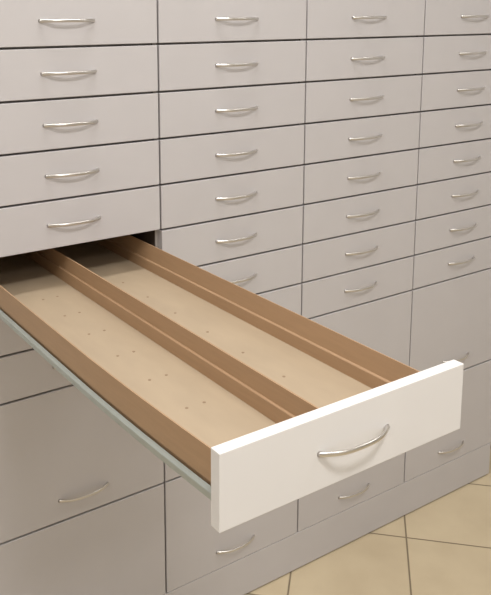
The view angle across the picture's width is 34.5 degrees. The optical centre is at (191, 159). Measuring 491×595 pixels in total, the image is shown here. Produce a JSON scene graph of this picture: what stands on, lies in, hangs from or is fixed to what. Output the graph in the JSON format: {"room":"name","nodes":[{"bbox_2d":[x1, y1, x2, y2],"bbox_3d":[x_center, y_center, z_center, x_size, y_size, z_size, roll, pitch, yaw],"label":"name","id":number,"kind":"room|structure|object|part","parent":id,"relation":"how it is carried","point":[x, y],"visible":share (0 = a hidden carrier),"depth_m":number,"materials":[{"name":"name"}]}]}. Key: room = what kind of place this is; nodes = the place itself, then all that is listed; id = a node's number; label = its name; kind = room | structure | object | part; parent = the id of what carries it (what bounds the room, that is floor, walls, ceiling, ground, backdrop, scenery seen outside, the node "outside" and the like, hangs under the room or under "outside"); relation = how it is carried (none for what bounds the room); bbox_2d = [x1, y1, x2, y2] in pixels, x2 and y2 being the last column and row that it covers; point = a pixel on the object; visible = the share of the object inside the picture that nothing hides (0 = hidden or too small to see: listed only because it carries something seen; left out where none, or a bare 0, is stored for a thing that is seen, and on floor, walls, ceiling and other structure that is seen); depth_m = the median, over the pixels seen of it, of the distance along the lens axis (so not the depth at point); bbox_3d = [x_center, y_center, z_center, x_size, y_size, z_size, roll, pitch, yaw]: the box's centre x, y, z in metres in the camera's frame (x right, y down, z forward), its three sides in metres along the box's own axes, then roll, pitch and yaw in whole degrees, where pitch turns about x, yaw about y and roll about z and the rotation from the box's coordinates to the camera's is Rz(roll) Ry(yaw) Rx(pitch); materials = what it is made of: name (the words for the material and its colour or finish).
{"room":"pharmacy storage room","nodes":[
{"label":"pharmacy storage room","id":0,"kind":"room"},
{"bbox_2d":[245,442,490,594],"bbox_3d":[0.734,1.486,0.821,5.350,0.107,4.992,-7,12,-32],"label":"floor","id":1,"kind":"structure","parent":0,"point":[442,546],"depth_m":2.29,"materials":[{"name":"beige tile"}]},
{"bbox_2d":[154,0,306,592],"bbox_3d":[-0.132,0.283,2.354,0.434,1.490,0.940,-7,12,-32],"label":"cabinet","id":2,"kind":"object","parent":1,"relation":"on","point":[231,92],"visible":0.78,"depth_m":1.93,"materials":[{"name":"grey laminate"}]},
{"bbox_3d":[0.111,0.616,2.038,0.430,0.318,0.018,-7,12,-32],"label":"deep drawer","id":3,"kind":"part","parent":2,"relation":"part of","materials":[{"name":"grey laminate"}]},
{"bbox_3d":[0.113,0.928,2.095,0.430,0.306,0.018,-7,12,-32],"label":"deep drawer","id":4,"kind":"part","parent":2,"relation":"part of","materials":[{"name":"grey laminate"}]},
{"bbox_3d":[0.107,0.194,1.961,0.430,0.102,0.018,-7,12,-32],"label":"drawer","id":5,"kind":"part","parent":2,"relation":"part of","materials":[{"name":"grey laminate"}]},
{"bbox_3d":[0.107,0.089,1.942,0.430,0.102,0.018,-7,12,-32],"label":"drawer","id":6,"kind":"part","parent":2,"relation":"part of","materials":[{"name":"grey laminate"}]},
{"bbox_3d":[0.106,-0.017,1.923,0.430,0.102,0.018,-7,12,-32],"label":"drawer","id":7,"kind":"part","parent":2,"relation":"part of","materials":[{"name":"grey laminate"}]},
{"bbox_3d":[0.105,-0.122,1.904,0.430,0.102,0.018,-7,12,-32],"label":"drawer","id":8,"kind":"part","parent":2,"relation":"part of","materials":[{"name":"grey laminate"}]},
{"bbox_3d":[0.104,-0.227,1.885,0.430,0.102,0.018,-7,12,-32],"label":"drawer","id":9,"kind":"part","parent":2,"relation":"part of","materials":[{"name":"grey laminate"}]},
{"bbox_3d":[0.103,-0.333,1.865,0.430,0.102,0.018,-7,12,-32],"label":"drawer","id":10,"kind":"part","parent":2,"relation":"part of","materials":[{"name":"grey laminate"}]},
{"bbox_3d":[0.123,1.031,2.098,0.128,0.008,0.021,-7,12,-32],"label":"handle","id":11,"kind":"part","parent":2,"relation":"part of","materials":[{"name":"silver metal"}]},
{"bbox_3d":[0.117,0.197,1.946,0.128,0.008,0.021,-7,12,-32],"label":"handle","id":12,"kind":"part","parent":2,"relation":"part of","materials":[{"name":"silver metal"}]},
{"bbox_3d":[0.116,0.091,1.927,0.128,0.008,0.021,-7,12,-32],"label":"handle","id":13,"kind":"part","parent":2,"relation":"part of","materials":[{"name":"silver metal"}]},
{"bbox_3d":[0.116,-0.014,1.908,0.128,0.008,0.021,-7,12,-32],"label":"handle","id":14,"kind":"part","parent":2,"relation":"part of","materials":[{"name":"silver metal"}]},
{"bbox_3d":[0.115,-0.119,1.889,0.128,0.008,0.021,-7,12,-32],"label":"handle","id":15,"kind":"part","parent":2,"relation":"part of","materials":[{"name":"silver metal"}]},
{"bbox_3d":[0.114,-0.225,1.870,0.128,0.008,0.021,-7,12,-32],"label":"handle","id":16,"kind":"part","parent":2,"relation":"part of","materials":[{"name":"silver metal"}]},
{"bbox_3d":[0.113,-0.330,1.851,0.128,0.008,0.021,-7,12,-32],"label":"handle","id":17,"kind":"part","parent":2,"relation":"part of","materials":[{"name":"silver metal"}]},
{"bbox_3d":[0.118,0.302,1.966,0.128,0.008,0.021,-7,12,-32],"label":"handle","id":18,"kind":"part","parent":2,"relation":"part of","materials":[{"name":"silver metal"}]},
{"bbox_3d":[0.108,0.299,1.980,0.430,0.102,0.018,-7,12,-32],"label":"drawer","id":19,"kind":"part","parent":2,"relation":"part of","materials":[{"name":"grey laminate"}]},
{"bbox_3d":[0.109,0.404,2.000,0.430,0.102,0.018,-7,12,-32],"label":"drawer","id":20,"kind":"part","parent":2,"relation":"part of","materials":[{"name":"grey laminate"}]},
{"bbox_2d":[0,0,463,594],"bbox_3d":[-0.264,0.391,1.770,0.434,1.490,1.791,-7,12,-32],"label":"cabinet","id":21,"kind":"object","parent":1,"relation":"on","point":[122,357],"visible":1,"depth_m":1.62,"materials":[{"name":"grey laminate"}]},
{"bbox_3d":[-0.256,0.344,1.748,0.430,0.102,0.018,-7,12,-32],"label":"drawer","id":22,"kind":"part","parent":21,"relation":"part of","materials":[{"name":"grey laminate"}]},
{"bbox_3d":[-0.255,0.449,1.768,0.430,0.102,0.018,-7,12,-32],"label":"drawer","id":23,"kind":"part","parent":21,"relation":"part of","materials":[{"name":"grey laminate"}]},
{"bbox_3d":[-0.251,-0.285,1.619,0.128,0.008,0.021,-7,12,-32],"label":"handle","id":24,"kind":"part","parent":21,"relation":"part of","materials":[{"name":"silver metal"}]},
{"bbox_3d":[-0.251,-0.179,1.638,0.128,0.008,0.021,-7,12,-32],"label":"handle","id":25,"kind":"part","parent":21,"relation":"part of","materials":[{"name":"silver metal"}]},
{"bbox_3d":[-0.250,-0.074,1.657,0.128,0.008,0.021,-7,12,-32],"label":"handle","id":26,"kind":"part","parent":21,"relation":"part of","materials":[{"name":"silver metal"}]},
{"bbox_3d":[-0.249,0.031,1.676,0.128,0.008,0.021,-7,12,-32],"label":"handle","id":27,"kind":"part","parent":21,"relation":"part of","materials":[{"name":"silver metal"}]},
{"bbox_3d":[-0.248,0.136,1.695,0.128,0.008,0.021,-7,12,-32],"label":"handle","id":28,"kind":"part","parent":21,"relation":"part of","materials":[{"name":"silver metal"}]},
{"bbox_3d":[-0.261,-0.287,1.633,0.430,0.102,0.018,-7,12,-32],"label":"drawer","id":29,"kind":"part","parent":21,"relation":"part of","materials":[{"name":"grey laminate"}]},
{"bbox_3d":[-0.260,-0.182,1.653,0.430,0.102,0.018,-7,12,-32],"label":"drawer","id":30,"kind":"part","parent":21,"relation":"part of","materials":[{"name":"grey laminate"}]},
{"bbox_3d":[-0.259,0.028,1.691,0.430,0.102,0.018,-7,12,-32],"label":"drawer","id":31,"kind":"part","parent":21,"relation":"part of","materials":[{"name":"grey laminate"}]},
{"bbox_3d":[-0.259,-0.077,1.672,0.430,0.102,0.018,-7,12,-32],"label":"drawer","id":32,"kind":"part","parent":21,"relation":"part of","materials":[{"name":"grey laminate"}]},
{"bbox_3d":[-0.258,0.134,1.710,0.430,0.102,0.018,-7,12,-32],"label":"drawer","id":33,"kind":"part","parent":21,"relation":"part of","materials":[{"name":"grey laminate"}]},
{"bbox_3d":[-0.254,0.661,1.806,0.430,0.318,0.018,-7,12,-32],"label":"deep drawer","id":34,"kind":"part","parent":21,"relation":"part of","materials":[{"name":"grey laminate"}]},
{"bbox_3d":[-0.251,0.973,1.863,0.430,0.306,0.018,-7,12,-32],"label":"deep drawer","id":35,"kind":"part","parent":21,"relation":"part of","materials":[{"name":"grey laminate"}]},
{"bbox_3d":[-0.243,0.770,1.811,0.128,0.008,0.021,-7,12,-32],"label":"handle","id":36,"kind":"part","parent":21,"relation":"part of","materials":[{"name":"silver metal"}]},
{"bbox_3d":[-0.270,0.304,1.411,0.020,0.056,1.154,-7,12,-33],"label":"panel","id":37,"kind":"part","parent":21,"relation":"part of","materials":[{"name":"brown wood"}]},
{"bbox_3d":[0.042,0.265,1.610,0.011,0.058,1.154,-7,12,-32],"label":"panel","id":38,"kind":"part","parent":21,"relation":"part of","materials":[{"name":"brown wood"}]},
{"bbox_3d":[0.206,0.362,1.026,0.426,0.101,0.018,-7,12,-32],"label":"drawer","id":39,"kind":"part","parent":21,"relation":"part of","materials":[{"name":"white laminate"}]},
{"bbox_3d":[0.216,0.364,1.011,0.128,0.008,0.021,-7,12,-32],"label":"handle","id":40,"kind":"part","parent":21,"relation":"part of","materials":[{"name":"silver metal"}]},
{"bbox_2d":[163,443,490,594],"bbox_3d":[0.058,1.052,2.607,1.728,0.118,0.888,-7,12,-32],"label":"plinth","id":41,"kind":"object","parent":1,"relation":"on","point":[242,576],"visible":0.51,"depth_m":2.33,"materials":[{"name":"grey laminate"}]},
{"bbox_2d":[297,0,424,531],"bbox_3d":[0.233,0.238,2.586,0.434,1.490,0.940,-7,12,-32],"label":"cabinet","id":42,"kind":"object","parent":1,"relation":"on","point":[363,62],"visible":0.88,"depth_m":2.17,"materials":[{"name":"grey laminate"}]},
{"bbox_3d":[0.477,0.883,2.327,0.430,0.306,0.018,-7,12,-32],"label":"deep drawer","id":43,"kind":"part","parent":42,"relation":"part of","materials":[{"name":"grey laminate"}]},
{"bbox_3d":[0.488,0.986,2.330,0.128,0.008,0.021,-7,12,-32],"label":"handle","id":44,"kind":"part","parent":42,"relation":"part of","materials":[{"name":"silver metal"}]},
{"bbox_3d":[0.473,0.359,2.232,0.430,0.102,0.018,-7,12,-32],"label":"drawer","id":45,"kind":"part","parent":42,"relation":"part of","materials":[{"name":"grey laminate"}]},
{"bbox_3d":[0.473,0.254,2.212,0.430,0.102,0.018,-7,12,-32],"label":"drawer","id":46,"kind":"part","parent":42,"relation":"part of","materials":[{"name":"grey laminate"}]},
{"bbox_3d":[0.472,0.149,2.193,0.430,0.102,0.018,-7,12,-32],"label":"drawer","id":47,"kind":"part","parent":42,"relation":"part of","materials":[{"name":"grey laminate"}]},
{"bbox_3d":[0.471,0.044,2.174,0.430,0.102,0.018,-7,12,-32],"label":"drawer","id":48,"kind":"part","parent":42,"relation":"part of","materials":[{"name":"grey laminate"}]},
{"bbox_3d":[0.475,0.571,2.270,0.430,0.318,0.018,-7,12,-32],"label":"deep drawer","id":49,"kind":"part","parent":42,"relation":"part of","materials":[{"name":"grey laminate"}]},
{"bbox_3d":[0.483,0.362,2.217,0.128,0.008,0.021,-7,12,-32],"label":"handle","id":50,"kind":"part","parent":42,"relation":"part of","materials":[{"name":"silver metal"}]},
{"bbox_3d":[0.470,-0.062,2.155,0.430,0.102,0.018,-7,12,-32],"label":"drawer","id":51,"kind":"part","parent":42,"relation":"part of","materials":[{"name":"grey laminate"}]},
{"bbox_3d":[0.482,0.257,2.198,0.128,0.008,0.021,-7,12,-32],"label":"handle","id":52,"kind":"part","parent":42,"relation":"part of","materials":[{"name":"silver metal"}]},
{"bbox_3d":[0.482,0.151,2.179,0.128,0.008,0.021,-7,12,-32],"label":"handle","id":53,"kind":"part","parent":42,"relation":"part of","materials":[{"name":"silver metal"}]},
{"bbox_3d":[0.469,-0.167,2.136,0.430,0.102,0.018,-7,12,-32],"label":"drawer","id":54,"kind":"part","parent":42,"relation":"part of","materials":[{"name":"grey laminate"}]},
{"bbox_3d":[0.469,-0.272,2.117,0.430,0.102,0.018,-7,12,-32],"label":"drawer","id":55,"kind":"part","parent":42,"relation":"part of","materials":[{"name":"grey laminate"}]},
{"bbox_3d":[0.481,0.046,2.159,0.128,0.008,0.021,-7,12,-32],"label":"handle","id":56,"kind":"part","parent":42,"relation":"part of","materials":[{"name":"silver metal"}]},
{"bbox_3d":[0.480,-0.059,2.140,0.128,0.008,0.021,-7,12,-32],"label":"handle","id":57,"kind":"part","parent":42,"relation":"part of","materials":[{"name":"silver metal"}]},
{"bbox_3d":[0.468,-0.378,2.097,0.430,0.102,0.018,-7,12,-32],"label":"drawer","id":58,"kind":"part","parent":42,"relation":"part of","materials":[{"name":"grey laminate"}]},
{"bbox_3d":[0.479,-0.164,2.121,0.128,0.008,0.021,-7,12,-32],"label":"handle","id":59,"kind":"part","parent":42,"relation":"part of","materials":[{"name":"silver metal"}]},
{"bbox_3d":[0.478,-0.270,2.102,0.128,0.008,0.021,-7,12,-32],"label":"handle","id":60,"kind":"part","parent":42,"relation":"part of","materials":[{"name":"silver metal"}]},
{"bbox_3d":[0.478,-0.375,2.083,0.128,0.008,0.021,-7,12,-32],"label":"handle","id":61,"kind":"part","parent":42,"relation":"part of","materials":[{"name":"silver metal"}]},
{"bbox_2d":[404,0,490,481],"bbox_3d":[0.597,0.193,2.818,0.432,1.490,0.940,-7,12,-32],"label":"cabinet","id":62,"kind":"object","parent":1,"relation":"on","point":[451,290],"visible":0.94,"depth_m":2.40,"materials":[{"name":"grey laminate"}]},
{"bbox_3d":[0.842,0.838,2.559,0.429,0.306,0.018,-7,12,-32],"label":"deep drawer","id":63,"kind":"part","parent":62,"relation":"part of","materials":[{"name":"grey laminate"}]},
{"bbox_3d":[0.839,0.526,2.502,0.429,0.318,0.018,-7,12,-32],"label":"deep drawer","id":64,"kind":"part","parent":62,"relation":"part of","materials":[{"name":"grey laminate"}]},
{"bbox_3d":[0.838,0.314,2.463,0.429,0.102,0.018,-7,12,-32],"label":"drawer","id":65,"kind":"part","parent":62,"relation":"part of","materials":[{"name":"grey laminate"}]},
{"bbox_3d":[0.852,0.941,2.562,0.128,0.008,0.021,-7,12,-32],"label":"handle","id":66,"kind":"part","parent":62,"relation":"part of","materials":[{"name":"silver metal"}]},
{"bbox_3d":[0.837,0.209,2.444,0.429,0.102,0.018,-7,12,-32],"label":"drawer","id":67,"kind":"part","parent":62,"relation":"part of","materials":[{"name":"grey laminate"}]},
{"bbox_3d":[0.836,0.104,2.425,0.429,0.102,0.018,-7,12,-32],"label":"drawer","id":68,"kind":"part","parent":62,"relation":"part of","materials":[{"name":"grey laminate"}]},
{"bbox_3d":[0.835,-0.001,2.406,0.429,0.102,0.018,-7,12,-32],"label":"drawer","id":69,"kind":"part","parent":62,"relation":"part of","materials":[{"name":"grey laminate"}]},
{"bbox_3d":[0.834,-0.107,2.387,0.429,0.102,0.018,-7,12,-32],"label":"drawer","id":70,"kind":"part","parent":62,"relation":"part of","materials":[{"name":"grey laminate"}]},
{"bbox_3d":[0.834,-0.212,2.368,0.429,0.102,0.018,-7,12,-32],"label":"drawer","id":71,"kind":"part","parent":62,"relation":"part of","materials":[{"name":"grey laminate"}]},
{"bbox_3d":[0.850,0.635,2.506,0.128,0.008,0.021,-7,12,-32],"label":"handle","id":72,"kind":"part","parent":62,"relation":"part of","materials":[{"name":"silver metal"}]},
{"bbox_3d":[0.833,-0.317,2.348,0.429,0.102,0.018,-7,12,-32],"label":"drawer","id":73,"kind":"part","parent":62,"relation":"part of","materials":[{"name":"grey laminate"}]},
{"bbox_3d":[0.832,-0.422,2.329,0.429,0.102,0.018,-7,12,-32],"label":"drawer","id":74,"kind":"part","parent":62,"relation":"part of","materials":[{"name":"grey laminate"}]},
{"bbox_3d":[0.847,0.317,2.449,0.128,0.008,0.021,-7,12,-32],"label":"handle","id":75,"kind":"part","parent":62,"relation":"part of","materials":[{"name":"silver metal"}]},
{"bbox_3d":[0.847,0.212,2.429,0.128,0.008,0.021,-7,12,-32],"label":"handle","id":76,"kind":"part","parent":62,"relation":"part of","materials":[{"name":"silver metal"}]},
{"bbox_3d":[0.846,0.106,2.410,0.128,0.008,0.021,-7,12,-32],"label":"handle","id":77,"kind":"part","parent":62,"relation":"part of","materials":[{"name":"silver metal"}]},
{"bbox_3d":[0.845,0.001,2.391,0.128,0.008,0.021,-7,12,-32],"label":"handle","id":78,"kind":"part","parent":62,"relation":"part of","materials":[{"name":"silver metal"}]},
{"bbox_3d":[0.844,-0.104,2.372,0.128,0.008,0.021,-7,12,-32],"label":"handle","id":79,"kind":"part","parent":62,"relation":"part of","materials":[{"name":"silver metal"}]},
{"bbox_3d":[0.843,-0.209,2.353,0.128,0.008,0.021,-7,12,-32],"label":"handle","id":80,"kind":"part","parent":62,"relation":"part of","materials":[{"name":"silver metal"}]},
{"bbox_3d":[0.843,-0.315,2.334,0.128,0.008,0.021,-7,12,-32],"label":"handle","id":81,"kind":"part","parent":62,"relation":"part of","materials":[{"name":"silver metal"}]},
{"bbox_3d":[0.842,-0.420,2.314,0.128,0.008,0.021,-7,12,-32],"label":"handle","id":82,"kind":"part","parent":62,"relation":"part of","materials":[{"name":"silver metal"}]}
]}

